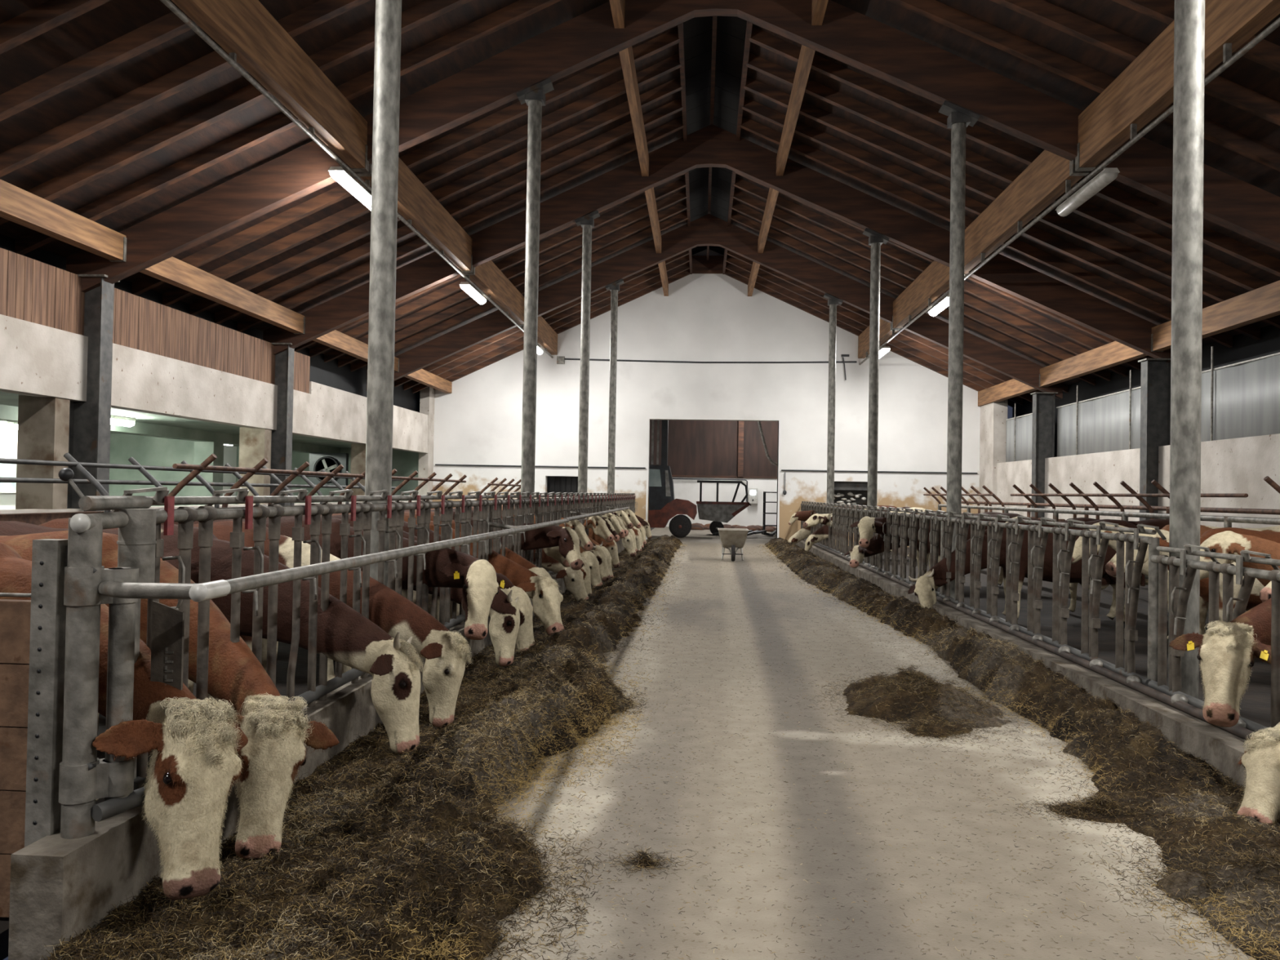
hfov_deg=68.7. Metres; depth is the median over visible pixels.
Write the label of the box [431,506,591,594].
cow
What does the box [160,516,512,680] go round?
cow
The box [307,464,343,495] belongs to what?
divider
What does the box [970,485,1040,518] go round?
divider
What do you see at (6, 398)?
ceiling
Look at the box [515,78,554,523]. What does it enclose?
steel pillar
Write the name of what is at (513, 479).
divider
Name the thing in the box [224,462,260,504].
divider
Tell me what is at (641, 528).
cow
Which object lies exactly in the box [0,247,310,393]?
cladding
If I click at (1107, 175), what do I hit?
lamp
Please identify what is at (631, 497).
fence
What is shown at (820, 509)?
fence
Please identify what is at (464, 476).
divider
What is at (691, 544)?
chaff
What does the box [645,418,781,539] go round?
trim
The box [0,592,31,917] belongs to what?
wall
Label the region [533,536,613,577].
cow
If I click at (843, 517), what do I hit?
fence
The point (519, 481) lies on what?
divider
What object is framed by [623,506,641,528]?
cow
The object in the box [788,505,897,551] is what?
cow
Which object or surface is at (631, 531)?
cow
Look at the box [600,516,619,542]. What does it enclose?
cow
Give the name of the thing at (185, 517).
fence
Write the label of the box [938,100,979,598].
steel pillar
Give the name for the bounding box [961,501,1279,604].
fence
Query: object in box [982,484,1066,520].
divider
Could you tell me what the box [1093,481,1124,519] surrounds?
divider
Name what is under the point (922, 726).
clump
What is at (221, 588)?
rail
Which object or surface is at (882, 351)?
diffuser
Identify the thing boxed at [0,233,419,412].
wall
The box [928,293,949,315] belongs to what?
lamp
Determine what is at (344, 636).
cow
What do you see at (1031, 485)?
divider
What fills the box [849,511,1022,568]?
cow
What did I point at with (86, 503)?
lever
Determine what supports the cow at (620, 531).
on the floor
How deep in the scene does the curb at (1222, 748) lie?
6.68 m
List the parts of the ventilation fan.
blade, blade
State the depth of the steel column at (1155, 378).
18.68 m
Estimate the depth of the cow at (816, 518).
23.18 m
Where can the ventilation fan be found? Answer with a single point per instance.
(329, 462)
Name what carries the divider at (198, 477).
on the floor
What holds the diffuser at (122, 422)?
attached to the lamp at (115, 420)
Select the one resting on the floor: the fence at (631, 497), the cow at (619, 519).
the cow at (619, 519)
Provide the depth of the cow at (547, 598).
9.43 m
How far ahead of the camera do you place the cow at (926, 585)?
12.16 m
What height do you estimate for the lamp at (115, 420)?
0.185 m
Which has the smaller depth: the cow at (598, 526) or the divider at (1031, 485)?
the cow at (598, 526)
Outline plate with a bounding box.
[147,600,184,775]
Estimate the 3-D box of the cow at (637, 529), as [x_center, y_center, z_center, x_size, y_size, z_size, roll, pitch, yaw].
[-1.414,1.238,25.987,3.064,1.328,0.701,1,-1,0]
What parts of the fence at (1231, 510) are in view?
post, post, rail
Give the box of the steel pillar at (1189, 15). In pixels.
[1168,0,1204,698]
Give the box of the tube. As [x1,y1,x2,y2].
[803,538,1254,740]
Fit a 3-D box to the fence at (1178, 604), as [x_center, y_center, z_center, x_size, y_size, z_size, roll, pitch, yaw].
[3.569,0.958,4.792,0.246,1.103,3.966,1,-1,4]
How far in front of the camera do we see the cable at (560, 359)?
30.83 m
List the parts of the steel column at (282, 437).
head plate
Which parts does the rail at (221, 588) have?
rail, rail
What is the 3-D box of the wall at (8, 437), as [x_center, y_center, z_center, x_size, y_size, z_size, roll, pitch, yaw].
[-14.898,0.088,15.949,0.200,2.950,43.900,1,-1,4]
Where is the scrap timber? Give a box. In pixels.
[712,529,776,536]
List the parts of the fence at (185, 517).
support post, latch arm, release handle, post, post, latch arm, release handle, post, post, latch arm, rail, release handle, post, lock rail, post, rail, latch arm, release handle, post, post, latch arm, release handle, post, post, latch arm, post, release handle, post, latch arm, post, release handle, post, latch arm, post, release handle, post, latch arm, post, release handle, post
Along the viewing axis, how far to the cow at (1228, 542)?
7.92 m
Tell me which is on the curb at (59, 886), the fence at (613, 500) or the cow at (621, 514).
the fence at (613, 500)
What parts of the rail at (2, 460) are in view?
rail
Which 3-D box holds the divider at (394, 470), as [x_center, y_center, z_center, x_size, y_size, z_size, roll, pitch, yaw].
[-4.912,0.763,15.040,2.016,1.924,0.064,1,-1,4]
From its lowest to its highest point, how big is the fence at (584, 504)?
1.215 m
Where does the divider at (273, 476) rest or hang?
on the floor
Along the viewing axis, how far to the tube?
7.62 m
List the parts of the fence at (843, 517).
post, post, post, post, post, post, rail, rail, post, post, lock rail, post, post, post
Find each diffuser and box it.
[8,423,17,430]
[111,418,134,426]
[879,348,889,358]
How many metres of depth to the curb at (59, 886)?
3.27 m
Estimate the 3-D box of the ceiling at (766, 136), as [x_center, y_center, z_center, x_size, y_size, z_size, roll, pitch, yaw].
[0.979,-5.229,12.148,21.000,5.450,38.270,1,-1,4]
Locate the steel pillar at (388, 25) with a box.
[364,0,401,586]
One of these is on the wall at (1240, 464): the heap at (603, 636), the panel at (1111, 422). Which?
the panel at (1111, 422)
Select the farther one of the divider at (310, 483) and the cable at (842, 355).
the cable at (842, 355)
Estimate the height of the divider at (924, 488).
1.924 m
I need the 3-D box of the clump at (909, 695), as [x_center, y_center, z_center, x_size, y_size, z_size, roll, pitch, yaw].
[2.165,1.602,7.385,2.185,0.351,3.445,1,-1,-11]
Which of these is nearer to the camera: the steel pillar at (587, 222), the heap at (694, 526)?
the steel pillar at (587, 222)
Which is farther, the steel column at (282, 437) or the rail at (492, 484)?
the rail at (492, 484)
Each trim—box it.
[0,404,339,453]
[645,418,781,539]
[671,421,777,478]
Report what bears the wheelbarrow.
on the floor
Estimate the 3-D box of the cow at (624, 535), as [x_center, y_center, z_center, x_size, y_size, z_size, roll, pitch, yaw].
[-1.796,1.155,20.595,3.000,1.327,0.702,1,-1,4]
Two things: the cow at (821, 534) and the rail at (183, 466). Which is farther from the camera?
the cow at (821, 534)
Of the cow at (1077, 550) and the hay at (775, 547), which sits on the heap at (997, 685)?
the hay at (775, 547)
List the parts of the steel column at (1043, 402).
head plate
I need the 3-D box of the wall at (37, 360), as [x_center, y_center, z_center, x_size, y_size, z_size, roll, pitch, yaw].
[-8.327,-1.020,12.533,0.320,5.300,37.900,1,-1,4]
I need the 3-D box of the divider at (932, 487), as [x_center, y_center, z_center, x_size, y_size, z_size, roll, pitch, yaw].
[9.172,1.165,26.196,2.016,1.924,0.064,1,-1,4]
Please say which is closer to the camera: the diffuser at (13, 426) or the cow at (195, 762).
the cow at (195, 762)
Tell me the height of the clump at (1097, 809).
0.152 m
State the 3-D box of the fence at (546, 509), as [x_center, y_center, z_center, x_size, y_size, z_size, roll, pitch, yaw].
[-1.341,0.765,12.440,0.246,1.215,5.946,1,-1,4]
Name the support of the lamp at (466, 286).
attached to the cable conduit at (231, 59)
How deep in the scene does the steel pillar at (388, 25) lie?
7.07 m
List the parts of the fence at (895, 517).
post, post, post, post, release handle, post, post, release handle, post, post, rail, release handle, rail, post, lock rail, post, release handle, post, post, release handle, post, latch arm, post, release handle, post, support post, latch arm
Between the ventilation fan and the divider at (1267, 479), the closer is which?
the divider at (1267, 479)
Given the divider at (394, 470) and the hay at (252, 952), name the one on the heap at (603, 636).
the hay at (252, 952)
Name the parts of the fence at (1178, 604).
post, post, release handle, latch arm, rail, post, rail, lock rail, post, release handle, latch arm, post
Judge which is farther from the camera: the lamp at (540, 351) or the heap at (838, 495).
the heap at (838, 495)
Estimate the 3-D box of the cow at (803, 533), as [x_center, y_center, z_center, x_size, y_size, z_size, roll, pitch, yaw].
[5.950,1.443,27.679,3.248,1.434,0.700,1,-1,5]
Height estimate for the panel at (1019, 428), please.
1.750 m
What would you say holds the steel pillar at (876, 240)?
on the floor
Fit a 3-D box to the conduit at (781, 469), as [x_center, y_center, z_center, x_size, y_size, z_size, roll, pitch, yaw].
[7.761,-0.268,30.429,6.280,0.043,0.050,1,-1,4]
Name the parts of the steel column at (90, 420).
head plate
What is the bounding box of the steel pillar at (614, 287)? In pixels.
[605,278,624,494]
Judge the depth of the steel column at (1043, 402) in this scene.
24.84 m
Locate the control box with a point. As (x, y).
(753, 492)
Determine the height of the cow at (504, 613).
1.331 m
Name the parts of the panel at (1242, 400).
rod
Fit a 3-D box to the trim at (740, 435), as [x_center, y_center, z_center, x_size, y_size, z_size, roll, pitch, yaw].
[2.957,-1.921,44.872,16.000,3.600,0.170,1,-1,4]
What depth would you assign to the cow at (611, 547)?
18.00 m
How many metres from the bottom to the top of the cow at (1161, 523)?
1.328 m
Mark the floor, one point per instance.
(871, 926)
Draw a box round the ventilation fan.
[308,452,348,485]
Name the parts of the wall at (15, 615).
edge rod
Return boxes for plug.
[782,471,786,494]
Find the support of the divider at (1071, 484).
on the floor
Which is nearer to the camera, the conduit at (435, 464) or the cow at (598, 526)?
the cow at (598, 526)
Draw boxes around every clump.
[556,843,706,879]
[773,659,1051,763]
[878,716,983,743]
[986,791,1159,830]
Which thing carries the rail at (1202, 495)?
attached to the divider at (1154, 482)
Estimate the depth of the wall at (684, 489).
44.78 m
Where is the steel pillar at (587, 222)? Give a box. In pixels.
[574,210,599,497]
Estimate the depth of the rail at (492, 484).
23.62 m
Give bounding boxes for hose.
[757,421,777,466]
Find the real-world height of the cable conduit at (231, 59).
0.130 m
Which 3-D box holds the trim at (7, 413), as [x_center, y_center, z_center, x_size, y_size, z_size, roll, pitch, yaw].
[-11.576,-1.249,12.747,0.400,0.250,37.900,1,-1,4]
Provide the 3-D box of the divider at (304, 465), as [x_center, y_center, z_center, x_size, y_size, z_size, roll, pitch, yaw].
[-5.130,0.712,11.688,2.016,1.924,0.064,1,-1,4]
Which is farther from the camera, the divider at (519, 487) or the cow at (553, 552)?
the divider at (519, 487)
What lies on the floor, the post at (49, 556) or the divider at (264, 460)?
the divider at (264, 460)
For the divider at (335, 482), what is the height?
1.924 m
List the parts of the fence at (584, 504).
post, post, lock rail, post, rail, post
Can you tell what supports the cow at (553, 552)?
on the floor
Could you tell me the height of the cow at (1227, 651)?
1.319 m
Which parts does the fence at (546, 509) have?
support post, latch arm, post, release handle, post, latch arm, post, release handle, post, latch arm, post, release handle, post, latch arm, lock rail, post, rail, post, latch arm, post, post, release handle, latch arm, post, post, latch arm, post, post, post, post, post, post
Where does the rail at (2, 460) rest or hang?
attached to the divider at (273, 476)
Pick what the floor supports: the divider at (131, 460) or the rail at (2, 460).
the divider at (131, 460)
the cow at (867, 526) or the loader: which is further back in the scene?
the loader
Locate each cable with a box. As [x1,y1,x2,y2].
[556,355,857,364]
[841,354,848,380]
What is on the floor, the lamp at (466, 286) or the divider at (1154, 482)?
the divider at (1154, 482)
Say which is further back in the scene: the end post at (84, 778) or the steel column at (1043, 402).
the steel column at (1043, 402)
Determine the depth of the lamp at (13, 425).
20.64 m
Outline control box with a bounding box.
[747,488,757,503]
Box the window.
[0,457,17,493]
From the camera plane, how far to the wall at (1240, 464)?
18.55 m
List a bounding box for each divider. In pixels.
[39,453,217,524]
[63,452,111,512]
[128,457,168,495]
[180,460,219,507]
[222,457,268,507]
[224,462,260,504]
[262,465,294,505]
[267,461,309,506]
[293,467,322,504]
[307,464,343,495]
[320,469,349,504]
[337,470,365,504]
[344,471,364,492]
[391,468,397,475]
[391,470,417,495]
[408,471,436,502]
[426,473,452,500]
[442,474,466,495]
[476,477,497,500]
[485,478,506,500]
[495,478,514,494]
[502,479,520,499]
[510,486,520,498]
[923,487,941,504]
[931,486,946,502]
[961,486,1034,517]
[961,496,968,505]
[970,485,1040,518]
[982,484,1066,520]
[1012,484,1065,521]
[1029,483,1055,519]
[1048,483,1076,518]
[1069,482,1099,519]
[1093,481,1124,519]
[1120,480,1155,519]
[1151,480,1169,498]
[1263,475,1279,493]
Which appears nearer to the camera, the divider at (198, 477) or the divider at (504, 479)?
the divider at (198, 477)
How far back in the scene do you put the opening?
31.37 m
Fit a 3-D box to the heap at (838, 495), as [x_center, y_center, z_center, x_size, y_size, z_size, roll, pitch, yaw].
[6.894,0.668,30.954,1.173,0.544,0.269,1,-1,4]
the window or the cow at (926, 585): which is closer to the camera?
the cow at (926, 585)
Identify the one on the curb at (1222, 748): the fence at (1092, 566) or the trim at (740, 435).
the fence at (1092, 566)
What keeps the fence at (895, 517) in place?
on the curb at (1222, 748)
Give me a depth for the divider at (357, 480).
13.86 m
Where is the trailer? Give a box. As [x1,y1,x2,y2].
[696,480,750,535]
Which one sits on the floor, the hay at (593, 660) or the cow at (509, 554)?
the cow at (509, 554)
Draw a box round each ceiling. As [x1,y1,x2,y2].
[0,0,1279,407]
[0,391,351,448]
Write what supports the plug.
hanging from the conduit at (781, 469)
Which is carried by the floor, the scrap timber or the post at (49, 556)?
the scrap timber
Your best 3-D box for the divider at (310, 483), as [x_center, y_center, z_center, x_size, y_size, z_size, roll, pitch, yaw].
[-4.753,0.771,15.431,2.016,1.924,0.064,1,-1,4]
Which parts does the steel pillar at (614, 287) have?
head plate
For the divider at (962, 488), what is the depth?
23.38 m
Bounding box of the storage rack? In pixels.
[762,491,777,530]
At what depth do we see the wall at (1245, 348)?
18.74 m
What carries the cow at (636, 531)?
on the floor
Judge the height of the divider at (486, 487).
1.924 m
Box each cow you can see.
[0,520,424,754]
[0,530,339,859]
[0,542,248,900]
[39,518,474,727]
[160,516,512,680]
[242,514,519,666]
[280,515,534,652]
[320,511,564,635]
[336,510,551,621]
[404,508,569,567]
[406,506,588,599]
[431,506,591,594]
[431,509,583,619]
[439,506,593,551]
[453,505,602,586]
[471,506,610,581]
[502,504,619,568]
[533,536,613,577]
[583,515,613,542]
[599,508,624,536]
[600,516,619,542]
[612,510,633,528]
[613,513,628,536]
[617,520,625,538]
[619,532,636,556]
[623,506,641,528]
[625,527,637,551]
[632,527,642,552]
[633,525,644,547]
[635,515,652,539]
[638,525,645,543]
[787,505,885,549]
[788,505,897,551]
[802,506,924,559]
[804,506,912,557]
[843,511,1003,586]
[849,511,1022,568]
[907,518,1145,623]
[1004,516,1169,612]
[1071,522,1279,639]
[1105,526,1279,634]
[1168,598,1271,727]
[1200,530,1279,586]
[1237,721,1279,825]
[1259,581,1271,602]
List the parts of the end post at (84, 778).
post, post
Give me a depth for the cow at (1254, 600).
9.00 m
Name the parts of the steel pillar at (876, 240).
head plate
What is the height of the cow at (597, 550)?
1.328 m
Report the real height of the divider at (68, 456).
1.924 m
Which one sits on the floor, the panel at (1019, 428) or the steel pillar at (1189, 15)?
the steel pillar at (1189, 15)
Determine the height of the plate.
0.660 m
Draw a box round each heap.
[48,534,681,959]
[691,523,776,531]
[764,537,1279,959]
[834,492,866,505]
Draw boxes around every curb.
[8,538,624,959]
[794,540,1248,789]
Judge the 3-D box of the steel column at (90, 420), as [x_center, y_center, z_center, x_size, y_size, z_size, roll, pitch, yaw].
[-8.066,-0.664,13.703,0.580,4.630,0.360,1,-1,4]
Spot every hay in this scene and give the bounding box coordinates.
[40,652,649,959]
[462,536,687,693]
[759,538,985,658]
[931,629,1279,959]
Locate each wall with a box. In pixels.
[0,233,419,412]
[0,314,435,513]
[0,422,236,509]
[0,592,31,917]
[108,433,223,506]
[235,248,980,546]
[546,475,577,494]
[666,476,777,527]
[996,433,1279,528]
[1012,324,1279,457]
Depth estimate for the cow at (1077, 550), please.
10.62 m
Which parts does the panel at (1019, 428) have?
rod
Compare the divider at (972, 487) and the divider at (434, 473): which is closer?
the divider at (434, 473)
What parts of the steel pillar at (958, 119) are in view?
head plate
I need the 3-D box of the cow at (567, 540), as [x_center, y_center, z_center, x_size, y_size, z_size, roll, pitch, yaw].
[-2.288,1.016,11.248,3.235,1.328,0.710,1,-1,1]
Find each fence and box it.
[111,486,490,790]
[484,491,573,574]
[564,492,609,536]
[605,493,630,514]
[623,493,637,513]
[799,501,829,546]
[823,502,870,563]
[862,505,947,595]
[937,504,1279,604]
[938,511,1166,686]
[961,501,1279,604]
[1147,543,1279,732]
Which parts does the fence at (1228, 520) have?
post, rail, post, post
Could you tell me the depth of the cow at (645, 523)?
28.85 m
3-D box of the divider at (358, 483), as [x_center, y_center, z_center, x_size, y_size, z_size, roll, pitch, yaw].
[-4.608,0.805,17.666,2.016,1.924,0.064,1,-1,4]
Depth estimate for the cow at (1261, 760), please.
4.60 m
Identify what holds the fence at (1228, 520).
on the floor
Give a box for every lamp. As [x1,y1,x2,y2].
[7,421,17,430]
[111,414,135,426]
[328,165,371,210]
[459,280,486,304]
[537,345,542,354]
[879,344,890,358]
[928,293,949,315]
[1055,167,1119,216]
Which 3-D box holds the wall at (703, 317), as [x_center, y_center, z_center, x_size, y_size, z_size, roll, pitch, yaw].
[-1.122,-2.858,31.260,25.200,9.750,0.350,1,-1,4]
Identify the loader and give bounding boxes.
[648,419,697,537]
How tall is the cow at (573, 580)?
1.334 m
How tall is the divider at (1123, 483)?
1.924 m
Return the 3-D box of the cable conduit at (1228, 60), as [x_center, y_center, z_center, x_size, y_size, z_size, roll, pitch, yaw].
[5.937,-4.140,11.604,0.060,0.230,37.800,1,-1,4]
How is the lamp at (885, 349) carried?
attached to the cable conduit at (1228, 60)
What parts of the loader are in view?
mast rail, mast rail, mast rail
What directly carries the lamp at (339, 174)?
attached to the cable conduit at (231, 59)
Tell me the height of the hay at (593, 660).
0.447 m
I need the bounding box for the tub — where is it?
[717,528,749,547]
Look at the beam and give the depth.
9.64 m
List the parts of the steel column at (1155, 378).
head plate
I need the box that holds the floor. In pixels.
[0,526,1271,959]
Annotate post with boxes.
[24,538,67,847]
[58,507,167,839]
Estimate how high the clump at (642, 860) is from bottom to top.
0.110 m
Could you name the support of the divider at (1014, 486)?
on the floor
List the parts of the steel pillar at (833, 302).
head plate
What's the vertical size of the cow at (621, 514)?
1.327 m
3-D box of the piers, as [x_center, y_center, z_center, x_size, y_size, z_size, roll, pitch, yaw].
[-8.439,-0.372,13.282,0.540,1.620,25.200,1,-1,4]
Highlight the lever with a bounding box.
[58,467,152,511]
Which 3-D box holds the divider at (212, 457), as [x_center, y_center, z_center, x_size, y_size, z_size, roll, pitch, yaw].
[-5.275,0.678,9.453,2.016,1.924,0.064,1,-1,4]
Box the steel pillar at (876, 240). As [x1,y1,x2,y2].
[862,227,888,564]
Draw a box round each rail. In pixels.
[0,457,401,488]
[97,506,628,601]
[172,463,466,482]
[487,483,520,486]
[923,493,995,496]
[1010,493,1248,497]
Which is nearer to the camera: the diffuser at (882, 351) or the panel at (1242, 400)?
the panel at (1242, 400)
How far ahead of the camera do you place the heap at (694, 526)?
41.78 m
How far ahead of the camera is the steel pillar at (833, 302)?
25.15 m
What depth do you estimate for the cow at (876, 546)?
16.81 m
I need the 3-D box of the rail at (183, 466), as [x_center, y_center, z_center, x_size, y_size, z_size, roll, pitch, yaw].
[-4.072,-0.050,14.396,0.050,0.050,11.000,1,-1,4]
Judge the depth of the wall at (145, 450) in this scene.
24.89 m
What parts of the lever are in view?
rod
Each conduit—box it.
[160,0,553,358]
[435,464,645,468]
[672,478,751,506]
[781,469,977,474]
[858,17,1279,364]
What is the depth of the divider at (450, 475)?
18.33 m
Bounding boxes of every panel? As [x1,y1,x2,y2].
[1005,403,1032,462]
[1056,369,1140,457]
[1200,346,1279,441]
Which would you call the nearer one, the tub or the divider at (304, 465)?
the divider at (304, 465)
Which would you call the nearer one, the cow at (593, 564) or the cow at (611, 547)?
the cow at (593, 564)
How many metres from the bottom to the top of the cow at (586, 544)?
1.328 m
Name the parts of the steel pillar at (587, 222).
head plate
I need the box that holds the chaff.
[482,544,1239,959]
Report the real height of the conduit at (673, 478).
1.272 m
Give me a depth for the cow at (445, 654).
6.04 m
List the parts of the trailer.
frame post, frame post, edge plate, frame post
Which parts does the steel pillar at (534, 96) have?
head plate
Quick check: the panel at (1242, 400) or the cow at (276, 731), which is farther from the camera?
the panel at (1242, 400)
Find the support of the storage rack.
on the floor
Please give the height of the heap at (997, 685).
0.373 m
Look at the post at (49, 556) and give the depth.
3.25 m
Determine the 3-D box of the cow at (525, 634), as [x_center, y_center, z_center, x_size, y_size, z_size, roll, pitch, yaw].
[-2.522,0.984,9.035,3.053,1.334,0.701,1,-1,5]
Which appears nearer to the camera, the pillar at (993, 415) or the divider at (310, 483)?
the divider at (310, 483)
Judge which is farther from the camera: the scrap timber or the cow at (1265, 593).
the scrap timber
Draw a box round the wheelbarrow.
[717,528,749,561]
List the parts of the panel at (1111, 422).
rod, rod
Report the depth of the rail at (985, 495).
23.04 m
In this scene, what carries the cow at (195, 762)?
on the floor
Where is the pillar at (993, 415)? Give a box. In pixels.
[978,399,1007,512]
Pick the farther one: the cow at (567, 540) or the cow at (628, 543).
the cow at (628, 543)
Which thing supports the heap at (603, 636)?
on the floor
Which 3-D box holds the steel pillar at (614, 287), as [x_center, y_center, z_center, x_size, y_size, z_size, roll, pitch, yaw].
[-0.757,-1.774,25.603,0.499,7.437,0.260,1,-1,4]
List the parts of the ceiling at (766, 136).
frame, frame, frame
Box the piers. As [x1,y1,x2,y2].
[15,395,365,509]
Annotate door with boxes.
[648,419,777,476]
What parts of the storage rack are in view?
post, post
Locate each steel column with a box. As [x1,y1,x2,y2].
[66,274,119,511]
[270,342,294,506]
[1030,391,1057,517]
[1137,358,1170,520]
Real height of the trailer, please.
2.138 m
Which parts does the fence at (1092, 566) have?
post, release handle, post, latch arm, post, release handle, post, latch arm, post, release handle, post, latch arm, post, release handle, post, latch arm, post, post, release handle, latch arm, post, post, release handle, rail, rail, lock rail, latch arm, post, post, release handle, latch arm, post, post, release handle, latch arm, post, post, release handle, latch arm, support post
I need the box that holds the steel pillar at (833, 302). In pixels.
[823,293,843,546]
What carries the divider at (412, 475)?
on the floor

